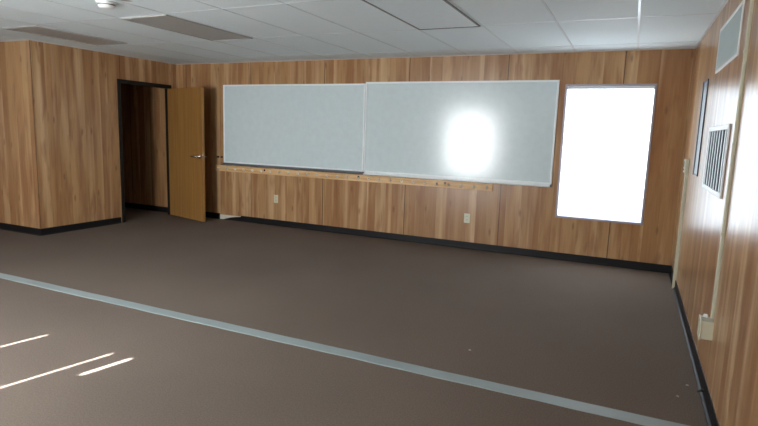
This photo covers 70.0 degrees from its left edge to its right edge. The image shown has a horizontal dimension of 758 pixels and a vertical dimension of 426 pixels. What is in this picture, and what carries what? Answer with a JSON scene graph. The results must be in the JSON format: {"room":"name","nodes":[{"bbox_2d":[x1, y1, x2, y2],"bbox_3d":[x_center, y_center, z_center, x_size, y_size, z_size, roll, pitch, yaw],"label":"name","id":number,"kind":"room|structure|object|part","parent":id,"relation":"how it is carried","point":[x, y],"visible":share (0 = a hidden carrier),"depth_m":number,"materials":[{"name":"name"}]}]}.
{"room":"classroom","nodes":[
{"label":"classroom","id":0,"kind":"room"},
{"bbox_2d":[0,40,36,227],"bbox_3d":[-5.307,-0.999,7.074,2.588,2.313,0.120,6,9,25],"label":"wall","id":1,"kind":"structure","parent":0,"point":[17,193],"depth_m":6.61,"materials":[{"name":"brown wood"}]},
{"bbox_2d":[0,222,40,235],"bbox_3d":[-5.336,0.115,7.156,2.669,0.084,0.022,6,9,25],"label":"baseboard","id":2,"kind":"structure","parent":1,"relation":"attached to","point":[3,226],"depth_m":6.76,"materials":[{"name":"black plastic"}]},
{"bbox_2d":[25,40,175,228],"bbox_3d":[-3.654,-1.003,7.470,0.075,2.313,2.233,6,9,25],"label":"wall","id":3,"kind":"structure","parent":0,"point":[73,97],"depth_m":6.93,"materials":[{"name":"brown wood"}]},
{"bbox_2d":[41,217,121,235],"bbox_3d":[-3.646,0.103,7.612,0.022,0.084,2.233,6,9,25],"label":"baseboard","id":4,"kind":"structure","parent":3,"relation":"attached to","point":[79,226],"depth_m":7.07,"materials":[{"name":"black plastic"}]},
{"bbox_2d":[117,79,171,222],"bbox_3d":[-3.432,-0.907,7.970,0.091,1.990,0.960,6,9,25],"label":"door frame","id":5,"kind":"structure","parent":3,"relation":"attached to","point":[119,81],"depth_m":7.65,"materials":[{"name":"brown metal"}]},
{"bbox_2d":[167,87,206,221],"bbox_3d":[-2.863,-0.874,8.038,0.940,1.918,0.211,9,11,39],"label":"door","id":6,"kind":"structure","parent":3,"relation":"in","point":[187,155],"depth_m":7.98,"materials":[{"name":"brown wood"}]},
{"bbox_2d":[0,207,707,425],"bbox_3d":[-2.713,0.663,4.647,9.840,0.100,7.140,6,9,25],"label":"floor","id":7,"kind":"structure","parent":0,"point":[600,335],"depth_m":3.74,"materials":[{"name":"brown carpet"}]},
{"bbox_2d":[0,273,688,425],"bbox_3d":[-2.575,0.641,4.478,9.188,0.003,0.110,6,9,25],"label":"floor strip","id":8,"kind":"object","parent":7,"relation":"on","point":[524,393],"visible":1,"depth_m":3.28,"materials":[{"name":"silver metal"}]},
{"bbox_2d":[0,0,723,63],"bbox_3d":[-2.636,-1.722,4.295,9.840,0.100,7.140,6,9,25],"label":"ceiling","id":9,"kind":"structure","parent":0,"point":[356,15],"depth_m":4.89,"materials":[{"name":"tile"}]},
{"bbox_2d":[3,25,127,45],"bbox_3d":[-3.382,-1.929,5.912,0.530,0.012,1.070,6,9,25],"label":"recessed light","id":10,"kind":"object","parent":9,"relation":"in","point":[33,29],"visible":1,"depth_m":5.84,"materials":[{"name":"white plastic"}]},
{"bbox_2d":[95,0,116,9],"bbox_3d":[-2.127,-1.619,4.225,0.150,0.051,0.150,6,9,25],"label":"smoke detector","id":11,"kind":"object","parent":9,"relation":"attached to","point":[104,4],"visible":1,"depth_m":4.18,"materials":[{"name":"white plastic"}]},
{"bbox_3d":[-2.126,-1.637,4.222,0.150,0.016,0.150,6,9,25],"label":"plate","id":12,"kind":"part","parent":11,"relation":"part of","materials":[{"name":"white plastic"}]},
{"bbox_2d":[121,14,252,40],"bbox_3d":[-1.811,-1.779,5.246,0.543,0.012,1.170,6,9,25],"label":"recessed light","id":13,"kind":"object","parent":9,"relation":"in","point":[166,22],"visible":1,"depth_m":5.16,"materials":[{"name":"white plastic"}]},
{"bbox_2d":[0,0,727,64],"bbox_3d":[-2.638,-1.671,4.303,9.600,0.005,6.900,6,9,25],"label":"grid","id":14,"kind":"object","parent":9,"relation":"attached to","point":[450,1],"visible":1,"depth_m":5.20,"materials":[{"name":"white metal"}]},
{"bbox_2d":[362,0,479,29],"bbox_3d":[0.370,-1.561,4.245,0.563,0.012,1.170,6,9,25],"label":"recessed light","id":15,"kind":"object","parent":9,"relation":"in","point":[419,14],"visible":1,"depth_m":4.23,"materials":[{"name":"white plastic"}]},
{"bbox_2d":[121,49,695,265],"bbox_3d":[-0.803,-0.907,7.445,8.990,2.313,0.123,6,9,25],"label":"wall","id":16,"kind":"structure","parent":0,"point":[517,216],"depth_m":6.69,"materials":[{"name":"brown wood"}]},
{"bbox_2d":[274,195,277,202],"bbox_3d":[-1.483,-0.203,7.790,0.072,0.116,0.009,6,9,25],"label":"power outlet","id":17,"kind":"object","parent":16,"relation":"attached to","point":[275,196],"visible":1,"depth_m":7.78,"materials":[{"name":"beige plastic"}]},
{"bbox_2d":[222,83,365,173],"bbox_3d":[-1.252,-1.193,7.521,2.333,1.167,0.059,6,9,25],"label":"whiteboard","id":18,"kind":"object","parent":16,"relation":"attached to","point":[311,127],"visible":1,"depth_m":7.49,"materials":[{"name":"plastic"}]},
{"bbox_2d":[222,163,362,173],"bbox_3d":[-1.270,-0.632,7.604,2.333,0.032,0.059,6,9,25],"label":"marker tray","id":19,"kind":"object","parent":18,"relation":"on","point":[271,165],"depth_m":7.51,"materials":[{"name":"metal"}]},
{"bbox_2d":[215,165,492,190],"bbox_3d":[-0.565,-0.492,7.295,4.220,0.085,0.050,6,9,25],"label":"wooden ledge","id":20,"kind":"object","parent":16,"relation":"attached to","point":[338,176],"visible":1,"depth_m":7.14,"materials":[{"name":"brown wood"}]},
{"bbox_2d":[206,212,670,272],"bbox_3d":[-0.048,0.285,7.169,6.937,0.084,0.022,6,9,25],"label":"baseboard","id":21,"kind":"structure","parent":16,"relation":"attached to","point":[627,264],"depth_m":6.67,"materials":[{"name":"black plastic"}]},
{"bbox_2d":[362,80,559,187],"bbox_3d":[0.888,-0.986,6.539,2.385,1.189,0.059,6,9,25],"label":"whiteboard","id":22,"kind":"object","parent":16,"relation":"attached to","point":[499,132],"visible":1,"depth_m":6.50,"materials":[{"name":"plastic"}]},
{"bbox_2d":[362,172,551,187],"bbox_3d":[0.869,-0.413,6.623,2.385,0.032,0.059,6,9,25],"label":"marker tray","id":23,"kind":"object","parent":22,"relation":"on","point":[394,174],"depth_m":6.55,"materials":[{"name":"metal"}]},
{"bbox_2d":[464,213,469,222],"bbox_3d":[1.074,0.063,6.617,0.072,0.116,0.009,6,9,25],"label":"power outlet","id":24,"kind":"object","parent":16,"relation":"attached to","point":[466,215],"visible":1,"depth_m":6.61,"materials":[{"name":"beige plastic"}]},
{"bbox_2d":[555,84,656,224],"bbox_3d":[2.457,-0.648,5.919,0.905,1.481,0.102,6,9,25],"label":"window","id":25,"kind":"structure","parent":16,"relation":"in","point":[606,136],"depth_m":5.89,"materials":[{"name":"glass"}]},
{"bbox_3d":[2.468,-1.338,5.791,0.845,0.026,0.018,6,9,25],"label":"head rail","id":26,"kind":"part","parent":25,"relation":"part of","materials":[{"name":"white plastic"}]},
{"bbox_2d":[672,0,757,425],"bbox_3d":[1.724,-0.089,2.453,0.120,2.313,6.900,6,9,25],"label":"wall","id":27,"kind":"structure","parent":0,"point":[729,362],"depth_m":2.76,"materials":[{"name":"brown wood"}]},
{"bbox_2d":[672,173,687,287],"bbox_3d":[2.820,0.173,5.078,0.029,1.100,0.036,6,9,25],"label":"wire raceway","id":28,"kind":"object","parent":27,"relation":"attached to","point":[686,174],"visible":1,"depth_m":5.06,"materials":[{"name":"beige plastic"}]},
{"bbox_2d":[683,159,689,172],"bbox_3d":[2.846,-0.437,5.018,0.042,0.125,0.090,6,9,25],"label":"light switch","id":29,"kind":"object","parent":27,"relation":"attached to","point":[686,161],"visible":1,"depth_m":4.98,"materials":[{"name":"beige plastic"}]},
{"bbox_2d":[669,266,718,425],"bbox_3d":[1.624,1.007,2.645,0.022,0.084,6.900,6,9,25],"label":"baseboard","id":30,"kind":"structure","parent":27,"relation":"attached to","point":[710,414],"depth_m":3.32,"materials":[{"name":"black plastic"}]},
{"bbox_2d":[692,79,708,175],"bbox_3d":[2.569,-0.675,4.327,0.014,0.750,0.280,6,9,25],"label":"notice board","id":31,"kind":"object","parent":27,"relation":"attached to","point":[706,83],"visible":1,"depth_m":4.31,"materials":[{"name":"white"}]},
{"bbox_2d":[697,314,713,340],"bbox_3d":[1.782,0.620,2.954,0.064,0.126,0.106,6,9,25],"label":"junction box","id":32,"kind":"object","parent":27,"relation":"attached to","point":[705,329],"visible":0.97,"depth_m":2.92,"materials":[{"name":"white plastic"}]},
{"bbox_2d":[702,124,730,198],"bbox_3d":[2.118,-0.338,3.415,0.012,0.420,0.880,6,9,25],"label":"air vent","id":33,"kind":"object","parent":27,"relation":"in","point":[718,136],"visible":1,"depth_m":3.31,"materials":[{"name":"white metal"}]},
{"bbox_2d":[715,0,745,73],"bbox_3d":[2.163,-1.065,3.353,0.010,0.300,0.900,6,9,25],"label":"air vent","id":34,"kind":"object","parent":27,"relation":"in","point":[730,33],"visible":1,"depth_m":3.25,"materials":[{"name":"white plastic"}]},
{"bbox_2d":[710,0,753,318],"bbox_3d":[1.835,-0.353,2.800,0.017,1.872,0.030,6,9,25],"label":"wire raceway","id":35,"kind":"object","parent":27,"relation":"attached to","point":[745,51],"visible":1,"depth_m":2.80,"materials":[{"name":"beige plastic"}]},
{"bbox_3d":[-5.290,-1.177,8.286,0.120,2.313,2.113,6,9,25],"label":"wall","id":36,"kind":"structure","parent":0,"visible":0},
{"bbox_2d":[125,202,167,212],"bbox_3d":[-4.042,-0.115,9.001,1.738,0.084,0.022,6,9,25],"label":"baseboard","id":37,"kind":"structure","parent":36,"relation":"attached to","point":[127,205],"depth_m":8.90,"materials":[{"name":"black plastic"}]}
]}

